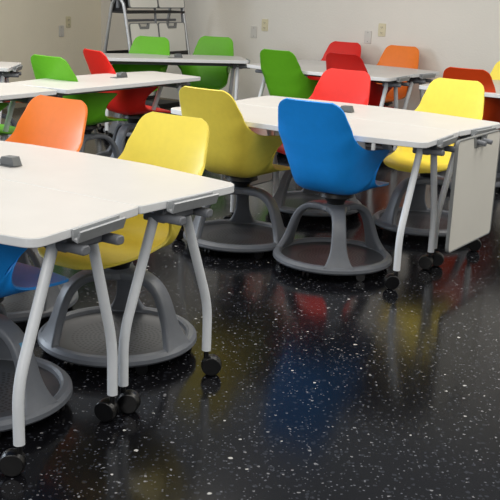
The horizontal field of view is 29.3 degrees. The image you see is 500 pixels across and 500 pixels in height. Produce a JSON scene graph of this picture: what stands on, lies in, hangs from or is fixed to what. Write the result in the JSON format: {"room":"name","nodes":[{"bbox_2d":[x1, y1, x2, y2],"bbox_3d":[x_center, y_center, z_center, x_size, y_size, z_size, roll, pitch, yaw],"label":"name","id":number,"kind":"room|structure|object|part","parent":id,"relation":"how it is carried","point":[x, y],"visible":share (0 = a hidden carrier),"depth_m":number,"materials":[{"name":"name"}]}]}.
{"room":"classroom","nodes":[
{"label":"classroom","id":0,"kind":"room"},
{"bbox_2d":[0,0,100,82],"bbox_3d":[-5.780,-1.777,5.100,0.100,3.000,14.500,12,19,32],"label":"wall","id":1,"kind":"structure","parent":0,"point":[28,28],"depth_m":10.41,"materials":[{"name":"beige paint"}]},
{"bbox_2d":[4,102,27,108],"bbox_3d":[-5.794,-0.371,5.456,0.012,0.100,14.488,12,19,32],"label":"baseboard","id":2,"kind":"structure","parent":1,"relation":"attached to","point":[17,104],"depth_m":10.26,"materials":[{"name":"plastic"}]},
{"bbox_2d":[59,25,63,36],"bbox_3d":[-2.087,-2.423,10.578,0.008,0.122,0.078,12,18,31],"label":"blank wall plate","id":3,"kind":"object","parent":1,"relation":"attached to","point":[61,28],"visible":1,"depth_m":10.57,"materials":[{"name":"white plastic"}]},
{"bbox_2d":[66,16,70,27],"bbox_3d":[-2.021,-2.539,10.639,0.012,0.122,0.078,12,18,31],"label":"power outlet","id":4,"kind":"object","parent":1,"relation":"attached to","point":[68,18],"visible":1,"depth_m":10.64,"materials":[{"name":"beige plastic"}]},
{"bbox_2d":[0,107,499,499],"bbox_3d":[0.144,1.010,1.769,14.460,0.100,14.600,12,19,32],"label":"floor","id":5,"kind":"structure","parent":0,"point":[326,387],"depth_m":3.40,"materials":[{"name":"black stone"}]},
{"bbox_2d":[0,102,15,134],"bbox_3d":[-1.685,-0.752,5.971,0.658,0.880,0.612,-10,20,-37],"label":"chair","id":6,"kind":"object","parent":5,"relation":"on","point":[2,105],"visible":0.09,"depth_m":5.87,"materials":[{"name":"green plastic"}]},
{"bbox_2d":[0,62,22,139],"bbox_3d":[-2.512,-1.061,7.240,1.557,0.724,0.564,0,16,-7],"label":"folding table","id":7,"kind":"object","parent":5,"relation":"on","point":[7,69],"visible":0.36,"depth_m":7.11,"materials":[{"name":"laminate"}]},
{"bbox_3d":[-1.860,-1.024,7.130,0.034,0.576,0.155,5,16,8],"label":"leg","id":8,"kind":"part","parent":7,"relation":"part of","materials":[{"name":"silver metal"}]},
{"bbox_3d":[-1.873,-1.103,7.407,0.034,0.577,0.189,1,16,-6],"label":"leg","id":9,"kind":"part","parent":7,"relation":"part of","materials":[{"name":"silver metal"}]},
{"bbox_3d":[-1.745,-1.366,7.181,0.033,0.036,0.219,2,16,-2],"label":"rail","id":10,"kind":"part","parent":7,"relation":"part of","materials":[{"name":"metal"}]},
{"bbox_2d":[1,78,22,126],"bbox_3d":[-2.068,-1.173,7.416,0.658,0.880,0.612,-10,20,-37],"label":"chair","id":11,"kind":"object","parent":5,"relation":"on","point":[13,122],"visible":0.24,"depth_m":7.48,"materials":[{"name":"grey plastic"}]},
{"bbox_3d":[-1.900,-0.944,7.526,0.256,0.268,0.156,-1,16,-11],"label":"leg","id":12,"kind":"part","parent":11,"relation":"part of","materials":[{"name":"grey plastic"}]},
{"bbox_2d":[0,83,56,140],"bbox_3d":[-1.804,-0.520,5.416,0.564,0.724,1.557,12,19,32],"label":"folding table","id":13,"kind":"object","parent":5,"relation":"on","point":[11,92],"visible":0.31,"depth_m":5.73,"materials":[{"name":"laminate"}]},
{"bbox_3d":[-1.523,-0.692,5.990,0.189,0.577,0.034,13,19,33],"label":"leg","id":14,"kind":"part","parent":13,"relation":"part of","materials":[{"name":"silver metal"}]},
{"bbox_2d":[0,244,72,436],"bbox_3d":[-0.896,0.102,3.041,0.612,0.880,0.658,13,19,34],"label":"chair","id":15,"kind":"object","parent":5,"relation":"on","point":[48,388],"visible":0.85,"depth_m":3.03,"materials":[{"name":"blue plastic"}]},
{"bbox_3d":[-0.882,0.287,3.280,0.156,0.268,0.256,3,16,3],"label":"leg","id":16,"kind":"part","parent":15,"relation":"part of","materials":[{"name":"grey plastic"}]},
{"bbox_3d":[-0.752,0.359,3.044,0.262,0.268,0.156,13,19,34],"label":"leg","id":17,"kind":"part","parent":15,"relation":"part of","materials":[{"name":"grey plastic"}]},
{"bbox_3d":[-0.897,0.470,3.163,0.536,0.019,0.536,13,19,34],"label":"storage dish","id":18,"kind":"part","parent":15,"relation":"part of","materials":[{"name":"plastic"}]},
{"bbox_2d":[1,95,87,329],"bbox_3d":[-1.018,-0.174,4.007,0.612,0.880,0.658,12,18,32],"label":"chair","id":19,"kind":"object","parent":5,"relation":"on","point":[47,121],"visible":0.38,"depth_m":4.11,"materials":[{"name":"orange plastic"}]},
{"bbox_3d":[-1.038,0.020,4.210,0.156,0.268,0.256,2,16,0],"label":"leg","id":20,"kind":"part","parent":19,"relation":"part of","materials":[{"name":"grey plastic"}]},
{"bbox_3d":[-1.046,0.203,4.093,0.536,0.019,0.536,12,18,32],"label":"storage dish","id":21,"kind":"part","parent":19,"relation":"part of","materials":[{"name":"plastic"}]},
{"bbox_3d":[-0.896,0.090,3.980,0.262,0.268,0.156,12,18,32],"label":"leg","id":22,"kind":"part","parent":19,"relation":"part of","materials":[{"name":"grey plastic"}]},
{"bbox_2d":[0,179,137,476],"bbox_3d":[-1.102,0.145,3.145,1.557,0.724,0.564,12,18,31],"label":"folding table","id":23,"kind":"object","parent":5,"relation":"on","point":[31,216],"visible":1,"depth_m":2.73,"materials":[{"name":"white laminate"}]},
{"bbox_3d":[-0.608,0.262,2.720,0.034,0.577,0.189,12,18,30],"label":"leg","id":24,"kind":"part","parent":23,"relation":"part of","materials":[{"name":"silver metal"}]},
{"bbox_3d":[-0.426,-0.060,2.713,0.033,0.036,0.219,10,17,26],"label":"rail","id":25,"kind":"part","parent":23,"relation":"part of","materials":[{"name":"metal"}]},
{"bbox_3d":[-0.459,0.202,2.958,0.033,0.576,0.148,10,17,25],"label":"leg","id":26,"kind":"part","parent":23,"relation":"part of","materials":[{"name":"silver metal"}]},
{"bbox_2d":[31,54,127,158],"bbox_3d":[-1.160,-0.912,6.618,0.612,0.880,0.658,13,19,33],"label":"chair","id":27,"kind":"object","parent":5,"relation":"on","point":[49,67],"visible":0.38,"depth_m":6.38,"materials":[{"name":"green plastic"}]},
{"bbox_3d":[-1.162,-0.639,6.545,0.156,0.268,0.256,3,16,1],"label":"leg","id":28,"kind":"part","parent":27,"relation":"part of","materials":[{"name":"grey plastic"}]},
{"bbox_3d":[-1.013,-0.698,6.777,0.256,0.268,0.156,-6,18,-27],"label":"leg","id":29,"kind":"part","parent":27,"relation":"part of","materials":[{"name":"grey plastic"}]},
{"bbox_2d":[10,71,199,109],"bbox_3d":[-0.977,-0.830,6.579,0.564,0.758,1.482,12,19,32],"label":"folding table","id":30,"kind":"object","parent":5,"relation":"on","point":[92,83],"visible":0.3,"depth_m":6.41,"materials":[{"name":"white laminate"}]},
{"bbox_3d":[-0.718,-0.978,7.127,0.189,0.577,0.034,13,19,33],"label":"leg","id":31,"kind":"part","parent":30,"relation":"part of","materials":[{"name":"silver metal"}]},
{"bbox_2d":[0,141,233,413],"bbox_3d":[-0.796,0.012,3.600,1.557,0.758,0.564,12,18,31],"label":"folding table","id":32,"kind":"object","parent":5,"relation":"on","point":[161,194],"visible":0.98,"depth_m":3.24,"materials":[{"name":"white laminate"}]},
{"bbox_3d":[-0.362,0.160,3.121,0.155,0.576,0.034,-12,21,-41],"label":"leg","id":33,"kind":"part","parent":32,"relation":"part of","materials":[{"name":"silver metal"}]},
{"bbox_3d":[-0.182,-0.153,3.081,0.033,0.036,0.219,14,19,36],"label":"rail","id":34,"kind":"part","parent":32,"relation":"part of","materials":[{"name":"metal"}]},
{"bbox_3d":[-0.192,0.103,3.347,0.034,0.577,0.189,12,19,32],"label":"leg","id":35,"kind":"part","parent":32,"relation":"part of","materials":[{"name":"silver metal"}]},
{"bbox_2d":[37,112,208,374],"bbox_3d":[-0.484,-0.044,3.622,0.612,0.880,0.658,12,18,32],"label":"chair","id":36,"kind":"object","parent":5,"relation":"on","point":[175,142],"visible":0.63,"depth_m":3.66,"materials":[{"name":"yellow plastic"}]},
{"bbox_3d":[-0.648,0.210,3.590,0.256,0.268,0.156,-7,18,-29],"label":"leg","id":37,"kind":"part","parent":36,"relation":"part of","materials":[{"name":"grey plastic"}]},
{"bbox_3d":[-0.512,0.333,3.708,0.536,0.019,0.536,12,18,32],"label":"storage dish","id":38,"kind":"part","parent":36,"relation":"part of","materials":[{"name":"plastic"}]},
{"bbox_3d":[-0.505,0.150,3.825,0.156,0.268,0.256,2,16,0],"label":"leg","id":39,"kind":"part","parent":36,"relation":"part of","materials":[{"name":"grey plastic"}]},
{"bbox_3d":[-0.363,0.220,3.595,0.262,0.268,0.156,12,18,32],"label":"leg","id":40,"kind":"part","parent":36,"relation":"part of","materials":[{"name":"grey plastic"}]},
{"bbox_2d":[83,49,170,157],"bbox_3d":[-0.897,-1.065,7.204,0.658,0.880,0.612,-9,19,-36],"label":"chair","id":41,"kind":"object","parent":5,"relation":"on","point":[130,103],"visible":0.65,"depth_m":7.00,"materials":[{"name":"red plastic"}]},
{"bbox_3d":[-0.996,-0.872,7.399,0.156,0.268,0.262,-9,19,-36],"label":"leg","id":42,"kind":"part","parent":41,"relation":"part of","materials":[{"name":"grey plastic"}]},
{"bbox_3d":[-0.944,-0.796,7.136,0.156,0.268,0.256,8,17,19],"label":"leg","id":43,"kind":"part","parent":41,"relation":"part of","materials":[{"name":"grey plastic"}]},
{"bbox_2d":[103,36,169,140],"bbox_3d":[-1.003,-1.458,8.590,0.612,0.880,0.658,7,16,15],"label":"chair","id":44,"kind":"object","parent":5,"relation":"on","point":[141,44],"visible":0.23,"depth_m":8.74,"materials":[{"name":"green plastic"}]},
{"bbox_3d":[-1.131,-1.191,8.519,0.156,0.268,0.256,16,21,41],"label":"leg","id":45,"kind":"part","parent":44,"relation":"part of","materials":[{"name":"grey plastic"}]},
{"bbox_3d":[-0.859,-1.204,8.605,0.262,0.268,0.156,7,16,15],"label":"leg","id":46,"kind":"part","parent":44,"relation":"part of","materials":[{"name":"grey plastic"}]},
{"bbox_2d":[103,0,189,108],"bbox_3d":[-1.009,-2.115,9.449,0.656,1.681,0.934,12,18,32],"label":"rack","id":47,"kind":"object","parent":5,"relation":"on","point":[116,6],"visible":0.38,"depth_m":9.32,"materials":[{"name":"silver metal"}]},
{"bbox_3d":[-1.266,-1.822,9.142,0.633,1.171,0.034,12,18,32],"label":"frame","id":48,"kind":"part","parent":47,"relation":"part of","materials":[{"name":"silver metal"}]},
{"bbox_3d":[-1.236,-2.429,9.018,0.190,0.330,0.025,12,18,32],"label":"panel","id":49,"kind":"part","parent":47,"relation":"part of","materials":[{"name":"metal"}]},
{"bbox_3d":[-0.997,-2.636,9.309,0.030,0.540,0.900,12,18,32],"label":"panel","id":50,"kind":"part","parent":47,"relation":"part of","materials":[{"name":"metal"}]},
{"bbox_2d":[128,0,157,7],"bbox_3d":[-1.043,-2.583,9.088,0.111,0.547,0.423,12,18,32],"label":"whiteboard","id":51,"kind":"object","parent":47,"relation":"hanging from","point":[132,3],"visible":1,"depth_m":9.12,"materials":[{"name":"plastic"}]},
{"bbox_2d":[129,22,158,45],"bbox_3d":[-1.002,-1.913,9.229,0.099,0.549,0.423,12,18,31],"label":"whiteboard","id":52,"kind":"object","parent":47,"relation":"hanging from","point":[135,29],"visible":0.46,"depth_m":9.16,"materials":[{"name":"plastic"}]},
{"bbox_3d":[-1.022,-2.152,9.182,0.018,0.057,0.174,3,13,34],"label":"handle","id":53,"kind":"part","parent":52,"relation":"part of","materials":[{"name":"grey plastic"}]},
{"bbox_2d":[107,50,187,54],"bbox_3d":[-1.016,-1.953,9.494,0.352,0.055,0.870,12,18,32],"label":"crossbar","id":54,"kind":"object","parent":47,"relation":"attached to","point":[185,52],"depth_m":9.51,"materials":[{"name":"grey metal"}]},
{"bbox_2d":[112,10,184,13],"bbox_3d":[-1.000,-2.341,9.386,0.220,0.022,0.900,12,18,32],"label":"crossbar","id":55,"kind":"object","parent":47,"relation":"on","point":[113,11],"depth_m":9.25,"materials":[{"name":"metal"}]},
{"bbox_3d":[-0.970,-2.276,9.456,0.030,0.022,0.740,12,18,32],"label":"hook rail","id":56,"kind":"part","parent":47,"relation":"part of","materials":[{"name":"grey metal"}]},
{"bbox_2d":[158,0,184,7],"bbox_3d":[-0.806,-2.670,9.436,0.111,0.547,0.423,12,18,32],"label":"whiteboard","id":57,"kind":"object","parent":47,"relation":"hanging from","point":[161,3],"visible":1,"depth_m":9.47,"materials":[{"name":"ceramic"}]},
{"bbox_3d":[-0.769,-2.006,9.869,0.633,1.171,0.034,12,18,32],"label":"frame","id":58,"kind":"part","parent":47,"relation":"part of","materials":[{"name":"silver metal"}]},
{"bbox_2d":[158,22,186,73],"bbox_3d":[-0.764,-2.000,9.576,0.099,0.549,0.423,12,18,31],"label":"whiteboard","id":59,"kind":"object","parent":47,"relation":"hanging from","point":[176,34],"visible":0.6,"depth_m":9.58,"materials":[{"name":"plastic"}]},
{"bbox_3d":[-0.785,-2.240,9.530,0.018,0.057,0.174,3,13,34],"label":"handle","id":60,"kind":"part","parent":59,"relation":"part of","materials":[{"name":"grey plastic"}]},
{"bbox_2d":[97,53,249,140],"bbox_3d":[-0.736,-1.405,8.663,1.452,0.758,0.564,-2,16,-14],"label":"folding table","id":61,"kind":"object","parent":5,"relation":"on","point":[236,63],"visible":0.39,"depth_m":8.48,"materials":[{"name":"white laminate"}]},
{"bbox_3d":[-1.264,-1.340,8.343,0.033,0.576,0.148,-4,17,-20],"label":"leg","id":62,"kind":"part","parent":61,"relation":"part of","materials":[{"name":"silver metal"}]},
{"bbox_3d":[-0.179,-1.454,8.906,0.034,0.577,0.189,-1,16,-13],"label":"leg","id":63,"kind":"part","parent":61,"relation":"part of","materials":[{"name":"silver metal"}]},
{"bbox_3d":[-0.125,-1.375,8.633,0.034,0.576,0.155,2,16,0],"label":"leg","id":64,"kind":"part","parent":61,"relation":"part of","materials":[{"name":"silver metal"}]},
{"bbox_2d":[177,36,233,89],"bbox_3d":[-0.429,-1.548,8.994,0.612,0.880,0.658,7,16,15],"label":"chair","id":65,"kind":"object","parent":5,"relation":"on","point":[211,77],"visible":0.3,"depth_m":9.15,"materials":[{"name":"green plastic"}]},
{"bbox_2d":[179,86,294,258],"bbox_3d":[-0.058,-0.443,5.106,0.612,0.880,0.658,13,19,34],"label":"chair","id":66,"kind":"object","parent":5,"relation":"on","point":[236,152],"visible":0.78,"depth_m":4.94,"materials":[{"name":"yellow plastic"}]},
{"bbox_3d":[-0.198,-0.199,5.117,0.256,0.268,0.156,-6,18,-27],"label":"leg","id":67,"kind":"part","parent":66,"relation":"part of","materials":[{"name":"grey plastic"}]},
{"bbox_3d":[-0.060,-0.074,5.229,0.536,0.019,0.536,13,19,34],"label":"storage dish","id":68,"kind":"part","parent":66,"relation":"part of","materials":[{"name":"plastic"}]},
{"bbox_3d":[-0.046,-0.257,5.346,0.156,0.268,0.256,3,16,2],"label":"leg","id":69,"kind":"part","parent":66,"relation":"part of","materials":[{"name":"grey plastic"}]},
{"bbox_3d":[0.086,-0.186,5.111,0.262,0.268,0.156,13,19,34],"label":"leg","id":70,"kind":"part","parent":66,"relation":"part of","materials":[{"name":"grey plastic"}]},
{"bbox_2d":[260,49,318,156],"bbox_3d":[0.386,-1.248,8.043,0.612,0.880,0.658,13,19,34],"label":"chair","id":71,"kind":"object","parent":5,"relation":"on","point":[281,70],"visible":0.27,"depth_m":7.77,"materials":[{"name":"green plastic"}]},
{"bbox_2d":[171,103,458,289],"bbox_3d":[0.278,-0.318,4.998,1.557,0.724,0.564,13,19,33],"label":"folding table","id":72,"kind":"object","parent":5,"relation":"on","point":[434,142],"visible":0.56,"depth_m":4.64,"materials":[{"name":"laminate"}]},
{"bbox_3d":[-0.135,-0.493,5.485,0.155,0.576,0.034,-11,20,-39],"label":"leg","id":73,"kind":"part","parent":72,"relation":"part of","materials":[{"name":"silver metal"}]},
{"bbox_3d":[0.756,-0.197,4.556,0.034,0.577,0.189,12,18,32],"label":"leg","id":74,"kind":"part","parent":72,"relation":"part of","materials":[{"name":"silver metal"}]},
{"bbox_3d":[0.914,-0.255,4.789,0.033,0.576,0.148,11,18,27],"label":"leg","id":75,"kind":"part","parent":72,"relation":"part of","materials":[{"name":"silver metal"}]},
{"bbox_3d":[0.941,-0.516,4.543,0.033,0.036,0.219,11,18,28],"label":"rail","id":76,"kind":"part","parent":72,"relation":"part of","materials":[{"name":"metal"}]},
{"bbox_2d":[272,68,370,219],"bbox_3d":[0.434,-0.668,5.981,0.612,0.880,0.658,12,18,32],"label":"chair","id":77,"kind":"object","parent":5,"relation":"on","point":[336,85],"visible":0.36,"depth_m":6.09,"materials":[{"name":"red plastic"}]},
{"bbox_3d":[0.270,-0.413,5.949,0.256,0.268,0.156,-7,18,-29],"label":"leg","id":78,"kind":"part","parent":77,"relation":"part of","materials":[{"name":"grey plastic"}]},
{"bbox_3d":[0.406,-0.290,6.067,0.536,0.019,0.536,12,18,32],"label":"storage dish","id":79,"kind":"part","parent":77,"relation":"part of","materials":[{"name":"plastic"}]},
{"bbox_3d":[0.413,-0.473,6.184,0.156,0.268,0.256,2,16,0],"label":"leg","id":80,"kind":"part","parent":77,"relation":"part of","materials":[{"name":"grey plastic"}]},
{"bbox_3d":[0.555,-0.403,5.954,0.262,0.268,0.156,12,18,32],"label":"leg","id":81,"kind":"part","parent":77,"relation":"part of","materials":[{"name":"grey plastic"}]},
{"bbox_2d":[247,63,410,150],"bbox_3d":[0.617,-1.144,7.997,1.408,0.724,0.564,13,19,33],"label":"folding table","id":82,"kind":"object","parent":5,"relation":"on","point":[388,79],"visible":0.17,"depth_m":7.68,"materials":[{"name":"white laminate"}]},
{"bbox_3d":[0.086,-1.252,8.224,0.034,0.577,0.189,13,19,34],"label":"leg","id":83,"kind":"part","parent":82,"relation":"part of","materials":[{"name":"silver metal"}]},
{"bbox_3d":[1.032,-1.037,7.596,0.034,0.577,0.189,12,19,32],"label":"leg","id":84,"kind":"part","parent":82,"relation":"part of","materials":[{"name":"silver metal"}]},
{"bbox_3d":[1.190,-1.095,7.828,0.033,0.576,0.148,11,18,27],"label":"leg","id":85,"kind":"part","parent":82,"relation":"part of","materials":[{"name":"silver metal"}]},
{"bbox_3d":[1.219,-1.356,7.581,0.033,0.036,0.219,11,18,29],"label":"rail","id":86,"kind":"part","parent":82,"relation":"part of","materials":[{"name":"metal"}]},
{"bbox_2d":[273,98,391,281],"bbox_3d":[0.426,-0.334,4.789,0.612,0.880,0.658,12,18,30],"label":"chair","id":87,"kind":"object","parent":5,"relation":"on","point":[323,154],"visible":1,"depth_m":4.63,"materials":[{"name":"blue plastic"}]},
{"bbox_3d":[0.283,-0.131,4.942,0.262,0.268,0.156,12,18,30],"label":"leg","id":88,"kind":"part","parent":87,"relation":"part of","materials":[{"name":"grey plastic"}]},
{"bbox_3d":[0.422,0.034,4.912,0.536,0.019,0.536,12,18,30],"label":"storage dish","id":89,"kind":"part","parent":87,"relation":"part of","materials":[{"name":"plastic"}]},
{"bbox_3d":[0.431,-0.061,4.717,0.156,0.268,0.256,2,16,-2],"label":"leg","id":90,"kind":"part","parent":87,"relation":"part of","materials":[{"name":"grey plastic"}]},
{"bbox_3d":[0.567,-0.123,4.955,0.256,0.268,0.156,-7,18,-30],"label":"leg","id":91,"kind":"part","parent":87,"relation":"part of","materials":[{"name":"grey plastic"}]},
{"bbox_2d":[308,41,360,79],"bbox_3d":[0.729,-1.508,9.024,0.612,0.880,0.658,12,18,32],"label":"chair","id":92,"kind":"object","parent":5,"relation":"on","point":[336,46],"visible":0.13,"depth_m":9.17,"materials":[{"name":"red plastic"}]},
{"bbox_2d":[326,52,393,157],"bbox_3d":[0.924,-1.196,7.937,0.612,0.880,0.658,15,20,37],"label":"chair","id":93,"kind":"object","parent":5,"relation":"on","point":[333,60],"visible":0.23,"depth_m":7.66,"materials":[{"name":"red plastic"}]},
{"bbox_3d":[0.911,-0.924,7.864,0.156,0.268,0.256,4,16,5],"label":"leg","id":94,"kind":"part","parent":93,"relation":"part of","materials":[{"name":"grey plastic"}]},
{"bbox_3d":[1.078,-0.979,8.084,0.256,0.268,0.156,-5,17,-23],"label":"leg","id":95,"kind":"part","parent":93,"relation":"part of","materials":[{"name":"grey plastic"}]},
{"bbox_2d":[235,96,499,265],"bbox_3d":[0.604,-0.448,5.445,1.557,0.758,0.564,13,19,33],"label":"folding table","id":96,"kind":"object","parent":5,"relation":"on","point":[467,127],"visible":0.32,"depth_m":5.14,"materials":[{"name":"laminate"}]},
{"bbox_2d":[221,127,274,185],"bbox_3d":[-0.022,-0.668,5.960,0.060,0.553,0.558,13,19,33],"label":"whiteboard","id":97,"kind":"object","parent":96,"relation":"hanging from","point":[268,177],"visible":0.14,"depth_m":6.09,"materials":[{"name":"ceramic"}]},
{"bbox_3d":[0.127,-0.593,5.880,0.034,0.577,0.189,12,18,32],"label":"leg","id":98,"kind":"part","parent":96,"relation":"part of","materials":[{"name":"silver metal"}]},
{"bbox_3d":[1.018,-0.296,4.951,0.155,0.576,0.034,-11,20,-39],"label":"leg","id":99,"kind":"part","parent":96,"relation":"part of","materials":[{"name":"silver metal"}]},
{"bbox_2d":[445,130,499,252],"bbox_3d":[1.138,-0.298,4.767,0.060,0.553,0.558,13,19,33],"label":"whiteboard","id":100,"kind":"object","parent":96,"relation":"hanging from","point":[475,164],"visible":1,"depth_m":4.74,"materials":[{"name":"ceramic"}]},
{"bbox_3d":[1.130,-0.538,4.713,0.018,0.057,0.174,13,19,33],"label":"handle","id":101,"kind":"part","parent":100,"relation":"part of","materials":[{"name":"grey metal"}]},
{"bbox_3d":[1.134,-0.523,4.673,0.048,0.030,0.026,13,19,33],"label":"hook knob","id":102,"kind":"part","parent":100,"relation":"part of","materials":[{"name":"grey metal"}]},
{"bbox_3d":[1.178,-0.539,4.735,0.048,0.030,0.026,13,19,33],"label":"hook knob","id":103,"kind":"part","parent":100,"relation":"part of","materials":[{"name":"grey metal"}]},
{"bbox_3d":[1.201,-0.607,4.905,0.033,0.036,0.219,15,20,38],"label":"rail","id":104,"kind":"part","parent":96,"relation":"part of","materials":[{"name":"metal"}]},
{"bbox_2d":[297,60,438,109],"bbox_3d":[0.943,-1.274,8.443,1.408,0.758,0.564,13,19,33],"label":"folding table","id":105,"kind":"object","parent":5,"relation":"on","point":[419,76],"visible":0.16,"depth_m":8.04,"materials":[{"name":"white laminate"}]},
{"bbox_3d":[1.295,-1.136,7.990,0.155,0.576,0.034,-11,20,-39],"label":"leg","id":106,"kind":"part","parent":105,"relation":"part of","materials":[{"name":"silver metal"}]},
{"bbox_3d":[1.475,-1.191,8.209,0.034,0.577,0.189,13,19,34],"label":"leg","id":107,"kind":"part","parent":105,"relation":"part of","materials":[{"name":"silver metal"}]},
{"bbox_3d":[1.479,-1.447,7.942,0.033,0.036,0.219,15,20,37],"label":"rail","id":108,"kind":"part","parent":105,"relation":"part of","materials":[{"name":"metal"}]},
{"bbox_2d":[365,45,418,143],"bbox_3d":[1.235,-1.417,8.774,0.612,0.880,0.658,12,18,32],"label":"chair","id":109,"kind":"object","parent":5,"relation":"on","point":[393,55],"visible":0.25,"depth_m":8.89,"materials":[{"name":"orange plastic"}]},
{"bbox_2d":[373,78,484,239],"bbox_3d":[1.064,-0.542,5.625,0.612,0.880,0.658,12,18,32],"label":"chair","id":110,"kind":"object","parent":5,"relation":"on","point":[453,97],"visible":0.54,"depth_m":5.71,"materials":[{"name":"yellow plastic"}]},
{"bbox_3d":[0.901,-0.288,5.593,0.256,0.268,0.156,-7,18,-29],"label":"leg","id":111,"kind":"part","parent":110,"relation":"part of","materials":[{"name":"grey plastic"}]},
{"bbox_3d":[1.036,-0.165,5.710,0.536,0.019,0.536,12,18,32],"label":"storage dish","id":112,"kind":"part","parent":110,"relation":"part of","materials":[{"name":"plastic"}]},
{"bbox_3d":[1.044,-0.348,5.828,0.156,0.268,0.256,2,16,0],"label":"leg","id":113,"kind":"part","parent":110,"relation":"part of","materials":[{"name":"grey plastic"}]},
{"bbox_3d":[1.185,-0.277,5.598,0.262,0.268,0.156,12,18,32],"label":"leg","id":114,"kind":"part","parent":110,"relation":"part of","materials":[{"name":"grey plastic"}]},
{"bbox_2d":[419,83,499,98],"bbox_3d":[1.944,-0.756,6.805,1.557,0.724,0.564,12,18,30],"label":"folding table","id":115,"kind":"object","parent":5,"relation":"on","point":[423,86],"visible":0.02,"depth_m":6.65,"materials":[{"name":"laminate"}]},
{"bbox_2d":[437,67,499,192],"bbox_3d":[1.662,-0.904,7.003,0.612,0.880,0.658,12,18,32],"label":"chair","id":116,"kind":"object","parent":5,"relation":"on","point":[491,112],"visible":0.2,"depth_m":6.68,"materials":[{"name":"orange plastic"}]},
{"bbox_3d":[1.660,-0.536,7.126,0.536,0.019,0.536,12,18,32],"label":"storage dish","id":117,"kind":"part","parent":116,"relation":"part of","materials":[{"name":"plastic"}]},
{"bbox_3d":[1.807,-0.691,7.166,0.256,0.268,0.156,-7,18,-29],"label":"leg","id":118,"kind":"part","parent":116,"relation":"part of","materials":[{"name":"grey plastic"}]},
{"bbox_2d":[490,61,499,177],"bbox_3d":[1.919,-1.004,7.397,0.612,0.880,0.658,12,18,32],"label":"chair","id":119,"kind":"object","parent":5,"relation":"on","point":[495,73],"visible":0.02,"depth_m":7.61,"materials":[{"name":"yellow plastic"}]},
{"bbox_2d":[493,80,499,85],"bbox_3d":[2.247,-0.891,7.266,1.557,0.758,0.564,12,18,30],"label":"folding table","id":120,"kind":"object","parent":5,"relation":"on","point":[496,82],"visible":0.02,"depth_m":7.37,"materials":[{"name":"laminate"}]},
{"bbox_2d":[101,0,499,110],"bbox_3d":[4.242,-1.952,7.191,14.460,3.000,0.100,12,19,32],"label":"wall","id":121,"kind":"structure","parent":0,"point":[445,33],"depth_m":9.40,"materials":[{"name":"white paint"}]},
{"bbox_2d":[159,97,178,100],"bbox_3d":[4.154,-0.546,7.536,14.260,0.100,0.012,12,19,32],"label":"baseboard","id":122,"kind":"structure","parent":121,"relation":"attached to","point":[160,97],"depth_m":10.74,"materials":[{"name":"plastic"}]},
{"bbox_2d":[250,26,256,37],"bbox_3d":[0.039,-2.270,9.947,0.078,0.122,0.008,12,18,31],"label":"blank wall plate","id":123,"kind":"object","parent":121,"relation":"attached to","point":[253,28],"visible":1,"depth_m":9.94,"materials":[{"name":"white plastic"}]},
{"bbox_2d":[261,19,267,30],"bbox_3d":[0.151,-2.321,9.855,0.078,0.122,0.012,12,18,32],"label":"power outlet","id":124,"kind":"object","parent":121,"relation":"attached to","point":[264,27],"visible":1,"depth_m":9.85,"materials":[{"name":"beige plastic"}]},
{"bbox_2d":[364,30,371,43],"bbox_3d":[1.139,-2.060,9.240,0.078,0.122,0.008,12,18,31],"label":"blank wall plate","id":125,"kind":"object","parent":121,"relation":"attached to","point":[368,34],"visible":1,"depth_m":9.24,"materials":[{"name":"white plastic"}]},
{"bbox_2d":[378,23,385,36],"bbox_3d":[1.261,-2.106,9.143,0.078,0.122,0.012,12,18,32],"label":"power outlet","id":126,"kind":"object","parent":121,"relation":"attached to","point":[381,27],"visible":1,"depth_m":9.14,"materials":[{"name":"beige plastic"}]}
]}

